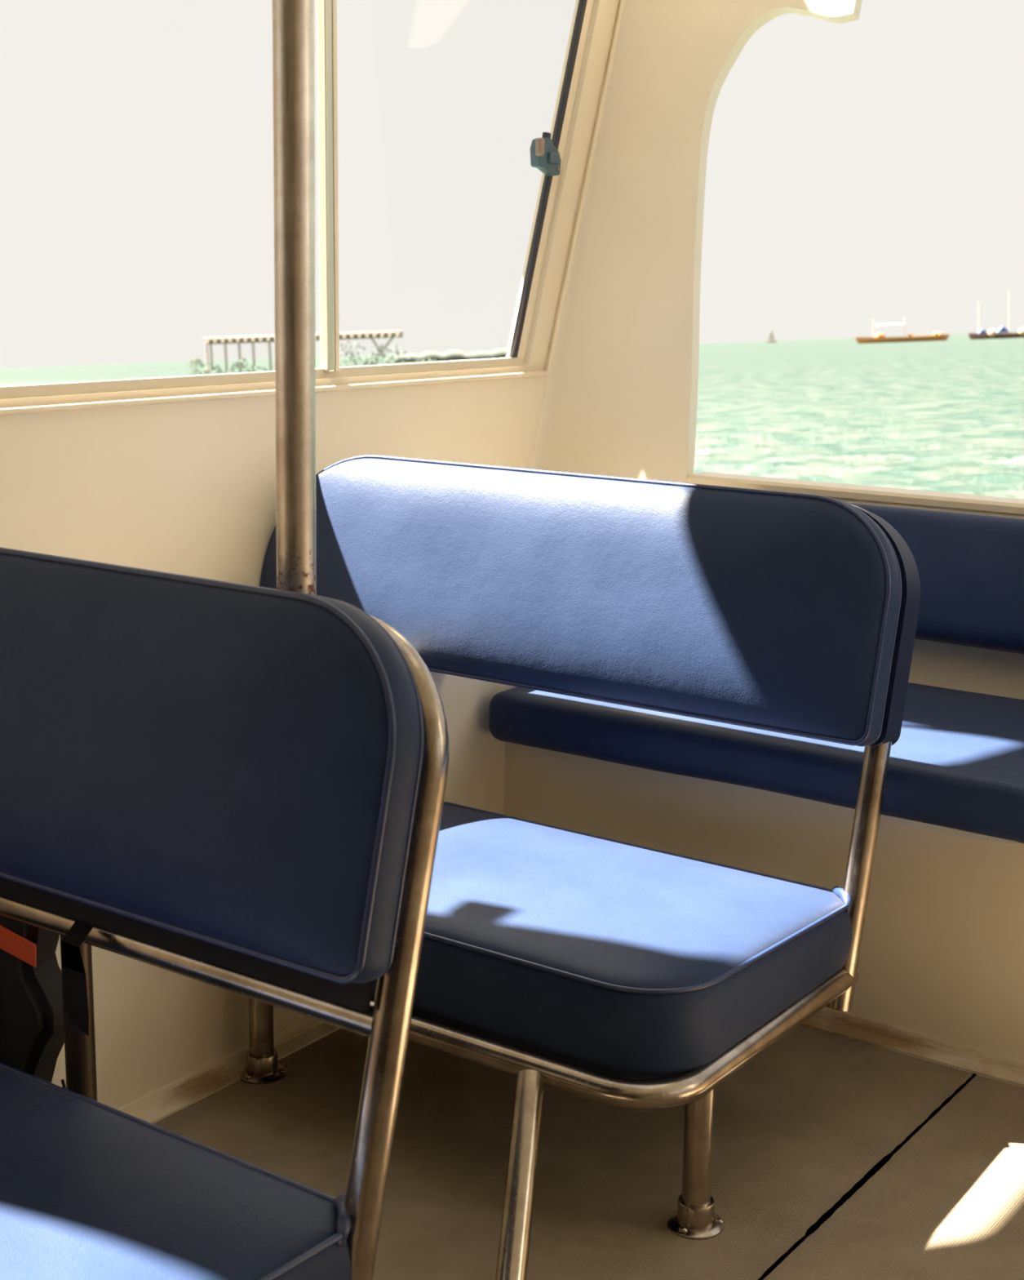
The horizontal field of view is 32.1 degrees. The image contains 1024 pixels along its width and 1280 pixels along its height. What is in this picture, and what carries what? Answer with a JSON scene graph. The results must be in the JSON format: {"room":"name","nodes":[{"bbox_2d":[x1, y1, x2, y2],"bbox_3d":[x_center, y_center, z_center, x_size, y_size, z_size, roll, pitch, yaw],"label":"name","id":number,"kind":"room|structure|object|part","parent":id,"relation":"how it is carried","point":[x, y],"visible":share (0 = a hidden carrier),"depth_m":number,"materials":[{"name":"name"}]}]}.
{"room":"ship interior","nodes":[
{"label":"ship interior","id":0,"kind":"room"},
{"bbox_2d":[0,0,620,1109],"bbox_3d":[-1.443,-0.262,1.384,0.416,2.330,6.620,9,14,34],"label":"wall","id":1,"kind":"structure","parent":0,"point":[188,488],"depth_m":2.93,"materials":[{"name":"beige paint"}]},
{"bbox_2d":[117,1016,341,1124],"bbox_3d":[-1.598,0.971,1.054,0.034,0.032,5.520,9,14,34],"label":"baseboard","id":2,"kind":"structure","parent":1,"relation":"attached to","point":[175,1096],"depth_m":2.64,"materials":[{"name":"beige wood"}]},
{"bbox_2d":[0,0,626,415],"bbox_3d":[-0.299,-1.079,3.133,0.061,1.265,1.843,9,14,34],"label":"window","id":3,"kind":"structure","parent":1,"relation":"in","point":[562,154],"depth_m":3.60,"materials":[{"name":"beige metal"}]},
{"bbox_3d":[0.086,-0.994,3.666,0.012,0.022,0.036,9,14,34],"label":"latch lever","id":4,"kind":"part","parent":3,"relation":"part of","materials":[{"name":"blue"}]},
{"bbox_2d":[529,0,697,475],"bbox_3d":[0.243,-1.008,3.771,0.170,1.682,0.576,9,14,34],"label":"pillar","id":5,"kind":"structure","parent":1,"relation":"attached to","point":[584,384],"depth_m":3.78,"materials":[{"name":"beige paint"}]},
{"bbox_2d":[606,0,1023,699],"bbox_3d":[1.910,-0.455,2.602,4.450,2.289,0.758,9,14,34],"label":"wall","id":6,"kind":"structure","parent":0,"point":[655,435],"depth_m":3.68,"materials":[{"name":"beige paint"}]},
{"bbox_2d":[687,471,1023,514],"bbox_3d":[2.019,-0.067,2.478,4.032,0.026,0.080,9,14,34],"label":"window sill","id":7,"kind":"structure","parent":6,"relation":"attached to","point":[984,503],"depth_m":3.38,"materials":[{"name":"beige paint"}]},
{"bbox_3d":[0.112,1.218,0.350,4.500,0.116,6.300,9,14,34],"label":"floor","id":8,"kind":"structure","parent":0,"visible":0},
{"bbox_2d":[154,1025,974,1279],"bbox_3d":[-1.241,1.047,0.782,0.886,0.006,5.475,9,14,34],"label":"floor mat","id":9,"kind":"object","parent":8,"relation":"on","point":[802,1122],"visible":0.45,"depth_m":2.47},
{"bbox_2d":[0,546,448,1279],"bbox_3d":[-0.781,0.402,1.718,1.185,0.905,0.938,9,14,34],"label":"seat","id":10,"kind":"object","parent":9,"relation":"on","point":[240,788],"visible":1,"depth_m":1.68,"materials":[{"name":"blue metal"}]},
{"bbox_2d":[0,915,66,1088],"bbox_3d":[-0.621,0.380,2.080,0.324,0.290,0.059,9,14,34],"label":"jacket","id":11,"kind":"object","parent":10,"relation":"hanging from","point":[32,1031],"visible":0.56,"depth_m":2.01,"materials":[{"name":"black fabric"}]},
{"bbox_3d":[-0.503,0.519,2.003,0.010,0.051,0.004,9,14,34],"label":"cord","id":12,"kind":"part","parent":11,"relation":"part of","materials":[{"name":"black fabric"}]},
{"bbox_2d":[61,920,93,1035],"bbox_3d":[-0.451,0.354,1.865,0.050,0.107,0.032,9,14,34],"label":"strap","id":13,"kind":"object","parent":10,"relation":"hanging from","point":[74,975],"visible":1,"depth_m":1.86,"materials":[{"name":"black fabric"}]},
{"bbox_3d":[-0.479,0.548,1.984,0.033,0.495,0.033,9,14,34],"label":"support leg","id":14,"kind":"part","parent":10,"relation":"part of","materials":[{"name":"grey metal"}]},
{"bbox_2d":[0,1066,352,1279],"bbox_3d":[-0.597,0.572,1.695,0.775,0.139,0.541,9,14,34],"label":"seat cushion","id":15,"kind":"object","parent":10,"relation":"on","point":[91,1189],"depth_m":1.66,"materials":[{"name":"blue leather"}]},
{"bbox_2d":[0,546,420,982],"bbox_3d":[-0.581,0.072,1.944,1.172,0.340,0.137,9,14,34],"label":"cushion","id":16,"kind":"object","parent":10,"relation":"on","point":[236,766],"depth_m":1.69,"materials":[{"name":"blue leather"}]},
{"bbox_2d":[272,0,316,595],"bbox_3d":[-0.203,-0.717,1.634,0.058,1.406,0.049,9,14,34],"label":"pole","id":17,"kind":"object","parent":10,"relation":"attached to","point":[293,20],"visible":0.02,"depth_m":1.70,"materials":[{"name":"silver metal"}]},
{"bbox_3d":[-0.568,0.275,1.992,1.155,0.711,0.202,9,14,34],"label":"frame","id":18,"kind":"part","parent":10,"relation":"part of","materials":[{"name":"silver metal"}]},
{"bbox_3d":[-0.548,0.073,1.991,1.146,0.325,0.126,9,14,34],"label":"panel","id":19,"kind":"part","parent":10,"relation":"part of","materials":[{"name":"blue leather"}]},
{"bbox_2d":[240,454,920,1279],"bbox_3d":[-0.149,0.232,2.593,1.189,0.895,0.938,9,14,34],"label":"seat","id":20,"kind":"object","parent":9,"relation":"on","point":[576,963],"visible":0.77,"depth_m":2.54,"materials":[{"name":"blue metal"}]},
{"bbox_3d":[-0.377,0.556,2.667,0.037,0.198,0.037,9,14,34],"label":"leg","id":21,"kind":"part","parent":20,"relation":"part of","materials":[{"name":"silver metal"}]},
{"bbox_3d":[0.009,0.669,2.150,0.037,0.226,0.252,2,12,7],"label":"leg","id":22,"kind":"part","parent":20,"relation":"part of","materials":[{"name":"silver metal"}]},
{"bbox_2d":[262,457,900,746],"bbox_3d":[0.052,-0.092,2.817,1.172,0.340,0.137,9,14,34],"label":"cushion","id":23,"kind":"object","parent":20,"relation":"on","point":[771,611],"depth_m":2.67,"materials":[{"name":"blue leather"}]},
{"bbox_2d":[371,804,852,1079],"bbox_3d":[0.037,0.397,2.568,0.775,0.139,0.541,9,14,34],"label":"seat cushion","id":24,"kind":"object","parent":20,"relation":"on","point":[597,956],"depth_m":2.34,"materials":[{"name":"blue leather"}]},
{"bbox_3d":[0.015,0.476,2.564,0.802,0.037,0.538,9,14,34],"label":"seat frame","id":25,"kind":"part","parent":20,"relation":"part of","materials":[{"name":"silver metal"}]},
{"bbox_3d":[0.236,0.649,2.257,0.037,0.198,0.037,9,14,34],"label":"leg","id":26,"kind":"part","parent":20,"relation":"part of","materials":[{"name":"silver metal"}]},
{"bbox_3d":[0.066,0.100,2.865,1.155,0.711,0.202,9,14,34],"label":"frame","id":27,"kind":"part","parent":20,"relation":"part of","materials":[{"name":"silver metal"}]},
{"bbox_3d":[0.085,-0.090,2.865,1.180,0.344,0.130,9,14,34],"label":"panel","id":28,"kind":"part","parent":20,"relation":"part of","materials":[{"name":"blue leather"}]},
{"bbox_2d":[757,1073,977,1279],"bbox_3d":[-0.880,1.101,0.530,0.010,0.001,5.474,9,14,34],"label":"trim","id":29,"kind":"structure","parent":9,"relation":"on","point":[879,1165],"depth_m":2.37,"materials":[{"name":"black"}]},
{"bbox_2d":[488,502,1023,1060],"bbox_3d":[1.775,0.377,2.252,4.040,0.780,0.692,9,14,34],"label":"bench","id":30,"kind":"object","parent":8,"relation":"on","point":[942,953],"visible":0.55,"depth_m":2.85,"materials":[{"name":"beige paint"}]},
{"bbox_2d":[488,682,1023,843],"bbox_3d":[1.692,0.338,2.226,3.875,0.088,0.566,9,14,34],"label":"seat cushion","id":31,"kind":"object","parent":30,"relation":"on","point":[957,761],"depth_m":2.82,"materials":[{"name":"blue leather"}]},
{"bbox_2d":[800,1006,1023,1088],"bbox_3d":[1.619,0.792,2.104,4.040,0.032,0.034,9,14,34],"label":"baseboard","id":32,"kind":"structure","parent":30,"relation":"attached to","point":[986,1064],"depth_m":2.78,"materials":[{"name":"beige wood"}]},
{"bbox_2d":[848,502,1023,654],"bbox_3d":[1.931,0.070,2.407,3.760,0.238,0.152,9,14,34],"label":"cushion","id":33,"kind":"object","parent":30,"relation":"on","point":[971,567],"depth_m":3.13,"materials":[{"name":"blue leather"}]},
{"bbox_2d":[763,1075,1023,1279],"bbox_3d":[0.291,1.289,-0.284,2.872,0.006,5.472,9,14,34],"label":"floor mat","id":34,"kind":"object","parent":8,"relation":"on","point":[948,1204],"visible":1,"depth_m":2.32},
{"label":"outside","id":35,"kind":"structure","parent":0,"visible":0},
{"bbox_2d":[0,331,1023,498],"bbox_3d":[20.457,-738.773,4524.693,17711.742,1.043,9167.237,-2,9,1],"label":"sea","id":36,"kind":"structure","parent":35,"point":[948,415],"depth_m":57.40,"materials":[{"name":"green liquid"}]},
{"bbox_2d":[186,358,205,373],"bbox_3d":[-28.998,-24.424,163.330,1.914,2.832,1.548,-2,9,1],"label":"palm tree","id":37,"kind":"object","parent":36,"relation":"on","point":[197,360],"visible":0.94,"depth_m":163.07,"materials":[{"name":"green plant"}]},
{"bbox_2d":[191,363,226,375],"bbox_3d":[-26.997,-23.522,158.368,3.990,2.261,1.362,-2,9,1],"label":"shrub","id":38,"kind":"object","parent":36,"relation":"on","point":[209,364],"visible":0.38,"depth_m":158.13,"materials":[{"name":"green plant"}]},
{"bbox_2d":[224,358,266,373],"bbox_3d":[-23.751,-23.821,158.340,4.635,2.630,1.335,-2,9,1],"label":"shrub","id":39,"kind":"object","parent":36,"relation":"on","point":[246,360],"visible":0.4,"depth_m":158.17,"materials":[{"name":"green plant"}]},
{"bbox_2d":[204,330,403,374],"bbox_3d":[-21.679,-28.279,183.454,23.777,6.362,6.683,-2,9,1],"label":"pier","id":40,"kind":"structure","parent":36,"relation":"in","point":[260,339],"depth_m":180.55,"materials":[{"name":"beige wood"}]},
{"bbox_2d":[339,341,377,366],"bbox_3d":[-14.373,-24.686,158.145,5.055,3.737,1.332,-2,9,1],"label":"shrub","id":41,"kind":"object","parent":36,"relation":"on","point":[349,347],"visible":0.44,"depth_m":158.06,"materials":[{"name":"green plant"}]},
{"bbox_2d":[364,344,412,365],"bbox_3d":[-10.871,-24.637,158.156,5.052,3.392,1.323,-2,9,1],"label":"shrub","id":42,"kind":"object","parent":36,"relation":"on","point":[381,346],"visible":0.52,"depth_m":158.02,"materials":[{"name":"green plant"}]},
{"bbox_2d":[414,358,439,362],"bbox_3d":[-7.482,-24.093,158.199,5.708,2.066,1.373,-2,9,1],"label":"shrub","id":43,"kind":"object","parent":36,"relation":"on","point":[424,359],"visible":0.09,"depth_m":158.13,"materials":[{"name":"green plant"}]},
{"bbox_2d":[394,348,507,363],"bbox_3d":[-10.641,-66.357,415.371,33.555,2.993,4.669,-2,9,1],"label":"shoreline","id":44,"kind":"structure","parent":36,"relation":"on","point":[451,355],"depth_m":413.89,"materials":[{"name":"grey"}]},
{"bbox_2d":[767,330,777,342],"bbox_3d":[215.903,-252.431,1477.684,8.337,10.621,2.084,-2,9,1],"label":"boat","id":45,"kind":"object","parent":36,"relation":"on","point":[771,337],"visible":0.88,"depth_m":1477.79,"materials":[{"name":"beige"}]},
{"bbox_2d":[855,317,949,343],"bbox_3d":[129.690,-102.940,590.556,31.263,8.120,5.002,-2,9,1],"label":"canopy boat","id":46,"kind":"object","parent":36,"relation":"on","point":[880,337],"visible":0.95,"depth_m":589.40,"materials":[{"name":"brown wood"}]},
{"bbox_2d":[968,289,1023,339],"bbox_3d":[165.949,-108.028,589.190,29.178,16.040,6.148,-2,9,1],"label":"boat","id":47,"kind":"object","parent":36,"relation":"on","point":[993,333],"visible":0.94,"depth_m":588.97,"materials":[{"name":"brown"}]}
]}

